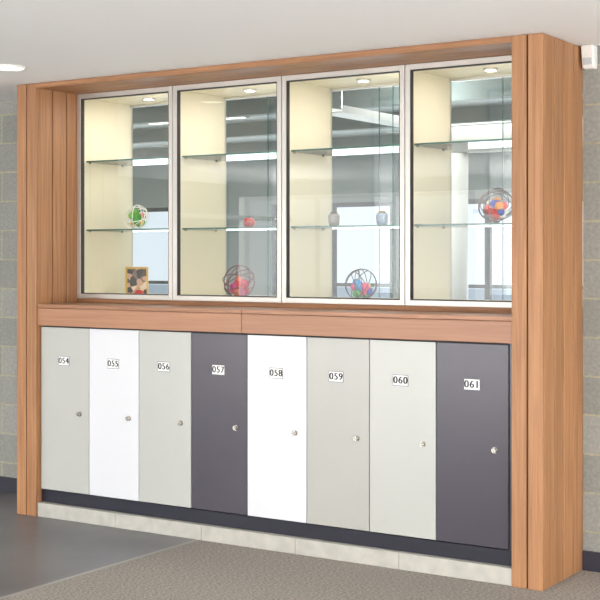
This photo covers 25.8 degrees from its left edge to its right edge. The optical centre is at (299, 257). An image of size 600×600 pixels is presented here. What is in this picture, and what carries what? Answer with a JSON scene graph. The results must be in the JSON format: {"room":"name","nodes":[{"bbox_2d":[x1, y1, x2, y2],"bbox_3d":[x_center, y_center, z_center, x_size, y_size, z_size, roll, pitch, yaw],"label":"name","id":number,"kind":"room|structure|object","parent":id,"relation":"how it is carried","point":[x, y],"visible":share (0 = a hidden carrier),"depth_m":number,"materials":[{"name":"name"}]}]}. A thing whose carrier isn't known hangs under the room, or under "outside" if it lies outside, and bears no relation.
{"room":"school corridor","nodes":[
{"label":"school corridor","id":0,"kind":"room"},
{"bbox_2d":[0,99,16,477],"bbox_3d":[-3.681,0.260,10.344,5.475,2.700,0.400,0,0,33],"label":"wall","id":1,"kind":"structure","parent":0,"point":[8,108],"depth_m":9.02,"materials":[{"name":"concrete"}]},
{"bbox_2d":[0,476,16,492],"bbox_3d":[-3.795,1.560,10.170,5.472,0.100,0.015,0,0,33],"label":"baseboard","id":2,"kind":"structure","parent":1,"relation":"attached to","point":[7,484],"depth_m":9.00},
{"bbox_2d":[0,0,599,100],"bbox_3d":[-1.857,-1.140,3.489,16.000,0.100,9.950,0,0,33],"label":"ceiling","id":3,"kind":"structure","parent":0,"point":[55,40],"depth_m":6.19,"materials":[{"name":"paint"}]},
{"bbox_2d":[0,64,26,70],"bbox_3d":[-1.665,-1.086,7.470,0.206,0.014,0.206,0,0,33],"label":"recessed light","id":4,"kind":"object","parent":3,"relation":"in","point":[3,67],"depth_m":7.46,"materials":[{"name":"white plastic"}]},
{"bbox_2d":[0,491,599,599],"bbox_3d":[-1.857,1.635,3.489,16.000,0.050,9.950,0,0,33],"label":"floor","id":5,"kind":"structure","parent":0,"point":[42,558],"depth_m":6.64,"materials":[{"name":"carpet"}]},
{"bbox_2d":[38,501,511,585],"bbox_3d":[-0.165,1.567,7.495,3.191,0.086,0.488,0,0,33],"label":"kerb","id":6,"kind":"object","parent":5,"relation":"on","point":[388,558],"visible":0.51,"depth_m":7.14,"materials":[{"name":"beige stone"}]},
{"bbox_2d":[41,326,91,494],"bbox_3d":[-1.333,0.934,8.255,0.398,1.020,0.485,0,0,33],"label":"locker","id":7,"kind":"object","parent":6,"relation":"on","point":[64,349],"visible":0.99,"depth_m":8.07,"materials":[{"name":"beige laminate"}]},
{"bbox_2d":[89,327,140,500],"bbox_3d":[-1.000,0.934,8.039,0.391,1.020,0.485,0,0,33],"label":"locker","id":8,"kind":"object","parent":6,"relation":"on","point":[113,352],"visible":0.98,"depth_m":7.86,"materials":[{"name":"white laminate"}]},
{"bbox_2d":[139,329,192,507],"bbox_3d":[-0.672,0.934,7.826,0.388,1.020,0.485,0,0,33],"label":"locker","id":9,"kind":"object","parent":6,"relation":"on","point":[165,356],"visible":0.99,"depth_m":7.64,"materials":[{"name":"beige laminate"}]},
{"bbox_2d":[192,331,249,514],"bbox_3d":[-0.343,0.934,7.612,0.393,1.020,0.485,0,0,33],"label":"locker","id":10,"kind":"object","parent":6,"relation":"on","point":[219,359],"visible":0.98,"depth_m":7.42,"materials":[{"name":"grey laminate"}]},
{"bbox_2d":[42,489,511,565],"bbox_3d":[-0.155,1.484,7.511,3.193,0.075,0.450,0,0,33],"label":"plinth","id":11,"kind":"object","parent":6,"relation":"on","point":[499,556],"visible":0.43,"depth_m":7.17,"materials":[{"name":"black"}]},
{"bbox_2d":[248,334,308,522],"bbox_3d":[-0.011,0.934,7.397,0.394,1.020,0.485,0,0,33],"label":"locker","id":12,"kind":"object","parent":6,"relation":"on","point":[277,364],"visible":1,"depth_m":7.21,"materials":[{"name":"white laminate"}]},
{"bbox_2d":[17,33,582,590],"bbox_3d":[-0.059,0.261,7.658,3.525,2.698,0.900,0,0,33],"label":"cabinet surround","id":13,"kind":"object","parent":6,"relation":"on","point":[543,326],"visible":0.91,"depth_m":6.70,"materials":[{"name":"brown wood"}]},
{"bbox_2d":[77,86,172,299],"bbox_3d":[-0.968,-0.393,8.468,0.784,1.326,0.530,0,0,33],"label":"glass display case","id":14,"kind":"object","parent":13,"relation":"on","point":[105,161],"visible":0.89,"depth_m":8.60,"materials":[{"name":"metal"}]},
{"bbox_2d":[86,157,167,165],"bbox_3d":[-0.967,-0.625,8.469,0.744,0.010,0.398,0,0,33],"label":"glass shelf","id":15,"kind":"object","parent":14,"relation":"attached to","point":[90,161],"depth_m":8.50,"materials":[{"name":"clear glass"}]},
{"bbox_2d":[86,228,167,231],"bbox_3d":[-0.967,-0.180,8.469,0.744,0.010,0.398,0,0,33],"label":"glass shelf","id":16,"kind":"object","parent":14,"relation":"attached to","point":[87,229],"depth_m":8.44,"materials":[{"name":"clear glass"}]},
{"bbox_2d":[125,267,148,293],"bbox_3d":[-1.062,0.153,8.519,0.148,0.188,0.084,0,0,-10],"label":"picture frame","id":17,"kind":"object","parent":14,"relation":"in","point":[136,278],"visible":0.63,"depth_m":8.50,"materials":[{"name":"gold metal"}]},
{"bbox_2d":[125,205,148,228],"bbox_3d":[-1.056,-0.266,8.484,0.159,0.159,0.152,0,0,33],"label":"ornament","id":18,"kind":"object","parent":14,"relation":"on","point":[138,219],"visible":0.99,"depth_m":8.45,"materials":[{"name":"green glass"}]},
{"bbox_2d":[135,288,142,293],"bbox_3d":[-1.021,0.219,8.306,0.056,0.055,0.056,0,0,33],"label":"apple","id":19,"kind":"object","parent":14,"relation":"in","point":[136,291],"visible":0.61,"depth_m":8.29,"materials":[{"name":"red plant"}]},
{"bbox_2d":[142,97,154,99],"bbox_3d":[-0.976,-1.028,8.456,0.084,0.014,0.084,0,0,33],"label":"puck light","id":20,"kind":"object","parent":14,"relation":"on","point":[143,98],"depth_m":8.43,"materials":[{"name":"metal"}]},
{"bbox_2d":[173,76,281,302],"bbox_3d":[-0.300,-0.393,8.035,0.800,1.326,0.530,0,0,33],"label":"glass display case","id":21,"kind":"object","parent":13,"relation":"on","point":[200,156],"visible":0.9,"depth_m":8.16,"materials":[{"name":"metal"}]},
{"bbox_2d":[182,151,275,160],"bbox_3d":[-0.300,-0.625,8.036,0.760,0.010,0.398,0,0,33],"label":"glass shelf","id":22,"kind":"object","parent":21,"relation":"attached to","point":[186,155],"depth_m":8.08,"materials":[{"name":"clear glass"}]},
{"bbox_2d":[182,227,275,230],"bbox_3d":[-0.300,-0.180,8.036,0.760,0.010,0.398,0,0,33],"label":"glass shelf","id":23,"kind":"object","parent":21,"relation":"attached to","point":[183,228],"depth_m":8.04,"materials":[{"name":"clear glass"}]},
{"bbox_2d":[223,265,255,295],"bbox_3d":[-0.374,0.144,8.041,0.203,0.205,0.191,0,0,11],"label":"ornament","id":24,"kind":"object","parent":21,"relation":"in","point":[240,285],"visible":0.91,"depth_m":8.01,"materials":[{"name":"glass"}]},
{"bbox_2d":[243,215,254,226],"bbox_3d":[-0.312,-0.224,8.025,0.076,0.074,0.076,0,0,33],"label":"apple","id":25,"kind":"object","parent":21,"relation":"on","point":[247,222],"visible":0.83,"depth_m":8.00,"materials":[{"name":"red plant"}]},
{"bbox_2d":[243,88,256,91],"bbox_3d":[-0.308,-1.028,8.022,0.084,0.014,0.084,0,0,33],"label":"puck light","id":26,"kind":"object","parent":21,"relation":"on","point":[244,89],"depth_m":8.00,"materials":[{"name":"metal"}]},
{"bbox_2d":[282,65,404,305],"bbox_3d":[0.377,-0.393,7.595,0.807,1.326,0.530,0,0,33],"label":"glass display case","id":27,"kind":"object","parent":13,"relation":"on","point":[307,150],"visible":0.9,"depth_m":7.70,"materials":[{"name":"metal"}]},
{"bbox_2d":[328,212,339,225],"bbox_3d":[0.200,-0.228,7.668,0.072,0.085,0.072,0,0,33],"label":"vase","id":28,"kind":"object","parent":27,"relation":"on","point":[333,217],"visible":0.95,"depth_m":7.64,"materials":[{"name":"grey ceramic"}]},
{"bbox_2d":[291,144,398,155],"bbox_3d":[0.377,-0.625,7.596,0.767,0.010,0.398,0,0,33],"label":"glass shelf","id":29,"kind":"object","parent":27,"relation":"attached to","point":[296,150],"depth_m":7.62,"materials":[{"name":"clear glass"}]},
{"bbox_2d":[291,225,398,228],"bbox_3d":[0.377,-0.180,7.596,0.767,0.010,0.398,0,0,33],"label":"glass shelf","id":30,"kind":"object","parent":27,"relation":"attached to","point":[292,226],"depth_m":7.51,"materials":[{"name":"clear glass"}]},
{"bbox_2d":[345,268,376,297],"bbox_3d":[0.352,0.153,7.546,0.172,0.186,0.180,0,0,-41],"label":"ornament","id":31,"kind":"object","parent":27,"relation":"in","point":[360,289],"visible":0.89,"depth_m":7.52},
{"bbox_2d":[356,78,370,81],"bbox_3d":[0.369,-1.028,7.582,0.084,0.014,0.084,0,0,33],"label":"puck light","id":32,"kind":"object","parent":27,"relation":"on","point":[357,79],"depth_m":7.55,"materials":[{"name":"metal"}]},
{"bbox_2d":[376,211,387,224],"bbox_3d":[0.470,-0.228,7.493,0.072,0.085,0.072,0,0,33],"label":"vase","id":33,"kind":"object","parent":27,"relation":"on","point":[381,216],"visible":0.94,"depth_m":7.47,"materials":[{"name":"blue ceramic"}]},
{"bbox_2d":[405,55,511,307],"bbox_3d":[1.049,-0.393,7.159,0.788,1.326,0.530,0,0,33],"label":"glass display case","id":34,"kind":"object","parent":13,"relation":"on","point":[429,145],"visible":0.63,"depth_m":7.29,"materials":[{"name":"metal"}]},
{"bbox_2d":[414,138,511,149],"bbox_3d":[1.050,-0.625,7.159,0.748,0.010,0.398,0,0,33],"label":"glass shelf","id":35,"kind":"object","parent":34,"relation":"attached to","point":[419,144],"depth_m":7.21,"materials":[{"name":"clear glass"}]},
{"bbox_2d":[414,223,511,227],"bbox_3d":[1.050,-0.180,7.159,0.748,0.010,0.398,0,0,33],"label":"glass shelf","id":36,"kind":"object","parent":34,"relation":"attached to","point":[416,225],"depth_m":7.14,"materials":[{"name":"clear glass"}]},
{"bbox_2d":[483,67,497,71],"bbox_3d":[1.041,-1.028,7.146,0.084,0.014,0.084,0,0,33],"label":"puck light","id":37,"kind":"object","parent":34,"relation":"on","point":[487,69],"depth_m":7.11,"materials":[{"name":"metal"}]},
{"bbox_2d":[478,188,511,222],"bbox_3d":[1.061,-0.283,7.085,0.194,0.195,0.151,0,0,-28],"label":"ornament","id":38,"kind":"object","parent":34,"relation":"on","point":[495,209],"visible":0.94,"depth_m":7.04,"materials":[{"name":"multicoloured glass"}]},
{"bbox_2d":[510,344,511,550],"bbox_3d":[1.053,0.933,6.465,0.028,1.023,0.020,0,0,33],"label":"trim","id":39,"kind":"structure","parent":13,"relation":"attached to","point":[510,344],"depth_m":6.46,"materials":[{"name":"grey laminate"}]},
{"bbox_2d":[307,336,370,530],"bbox_3d":[0.319,0.934,7.182,0.390,1.020,0.485,0,0,33],"label":"locker","id":40,"kind":"object","parent":6,"relation":"on","point":[338,368],"visible":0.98,"depth_m":6.99,"materials":[{"name":"laminate"}]},
{"bbox_2d":[370,338,437,539],"bbox_3d":[0.648,0.934,6.969,0.390,1.020,0.485,0,0,33],"label":"locker","id":41,"kind":"object","parent":6,"relation":"on","point":[403,372],"visible":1,"depth_m":6.78,"materials":[{"name":"beige laminate"}]},
{"bbox_2d":[437,341,509,549],"bbox_3d":[0.981,0.934,6.753,0.400,1.020,0.485,0,0,33],"label":"locker","id":42,"kind":"object","parent":6,"relation":"on","point":[473,378],"visible":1,"depth_m":6.57,"materials":[{"name":"grey laminate"}]},
{"bbox_2d":[133,134,511,297],"bbox_3d":[2.092,0.110,14.160,21.000,3.000,0.150,0,0,33],"label":"wall","id":43,"kind":"structure","parent":0,"point":[355,178],"depth_m":15.70,"materials":[{"name":"paint"}]},
{"bbox_2d":[134,207,167,283],"bbox_3d":[-3.740,0.110,17.941,5.100,1.500,0.060,0,0,33],"label":"window","id":44,"kind":"structure","parent":43,"relation":"in","point":[165,209],"depth_m":16.66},
{"bbox_2d":[273,201,391,297],"bbox_3d":[0.391,0.110,15.259,1.650,1.500,0.060,0,0,33],"label":"window","id":45,"kind":"structure","parent":43,"relation":"in","point":[335,284],"depth_m":15.22,"materials":[{"name":"grey metal"}]},
{"bbox_2d":[468,198,511,299],"bbox_3d":[2.382,0.110,13.965,2.500,1.500,0.060,0,0,33],"label":"window","id":46,"kind":"structure","parent":43,"relation":"in","point":[488,286],"depth_m":14.16,"materials":[{"name":"grey metal"}]},
{"bbox_2d":[133,77,511,149],"bbox_3d":[0.403,-1.440,11.560,21.000,0.100,6.050,0,0,33],"label":"ceiling","id":47,"kind":"structure","parent":0,"point":[374,132],"depth_m":13.73,"materials":[{"name":"grey paint"}]},
{"bbox_2d":[153,117,249,124],"bbox_3d":[-1.068,-1.367,12.784,1.200,0.044,0.300,0,0,33],"label":"ceiling light panel","id":48,"kind":"object","parent":47,"relation":"in","point":[237,117],"depth_m":12.62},
{"bbox_2d":[133,78,511,124],"bbox_3d":[0.123,-1.319,11.128,20.800,0.139,0.120,0,0,33],"label":"ceiling beam","id":49,"kind":"structure","parent":47,"relation":"attached to","point":[490,88],"depth_m":10.82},
{"bbox_2d":[133,104,511,143],"bbox_3d":[0.994,-1.319,12.470,20.800,0.139,0.120,0,0,33],"label":"ceiling beam","id":50,"kind":"structure","parent":47,"relation":"attached to","point":[492,113],"depth_m":12.78,"materials":[{"name":"grey paint"}]},
{"bbox_2d":[332,91,398,126],"bbox_3d":[0.661,-1.194,9.754,0.180,0.381,1.600,0,0,33],"label":"uplight","id":51,"kind":"object","parent":47,"relation":"hanging from","point":[348,112],"visible":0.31,"depth_m":9.35,"materials":[{"name":"white plastic"}]},
{"bbox_2d":[453,121,510,124],"bbox_3d":[1.536,-1.367,13.120,1.200,0.044,0.300,0,0,33],"label":"ceiling light panel","id":52,"kind":"object","parent":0,"point":[503,121],"depth_m":13.09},
{"bbox_2d":[583,46,599,551],"bbox_3d":[4.507,0.260,5.026,7.000,2.700,0.400,0,0,33],"label":"wall","id":53,"kind":"structure","parent":0,"point":[591,78],"depth_m":6.74,"materials":[{"name":"concrete"}]},
{"bbox_2d":[581,44,596,69],"bbox_3d":[1.482,-1.029,6.711,0.068,0.120,0.068,0,0,33],"label":"sensor","id":54,"kind":"object","parent":53,"relation":"attached to","point":[588,52],"visible":1,"depth_m":6.69,"materials":[{"name":"white plastic"}]},
{"bbox_2d":[582,550,599,572],"bbox_3d":[4.395,1.560,4.852,6.997,0.100,0.015,0,0,33],"label":"baseboard","id":55,"kind":"structure","parent":53,"relation":"attached to","point":[590,560],"depth_m":6.73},
{"bbox_3d":[0.403,1.635,11.560,21.000,0.050,6.050,0,0,33],"label":"floor","id":56,"kind":"structure","parent":0,"visible":0},
{"bbox_2d":[452,123,511,298],"bbox_3d":[2.245,0.275,9.917,2.600,2.670,0.220,0,0,33],"label":"ventilation duct","id":57,"kind":"object","parent":56,"relation":"on","point":[492,131],"visible":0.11,"depth_m":10.46,"materials":[{"name":"white metal"}]},
{"label":"outside","id":58,"kind":"structure","parent":0,"visible":0},
{"bbox_2d":[148,284,511,299],"bbox_3d":[19.474,1.810,34.500,120.000,0.200,52.800,0,0,33],"label":"ground","id":59,"kind":"structure","parent":58,"point":[476,294],"depth_m":64.88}
]}

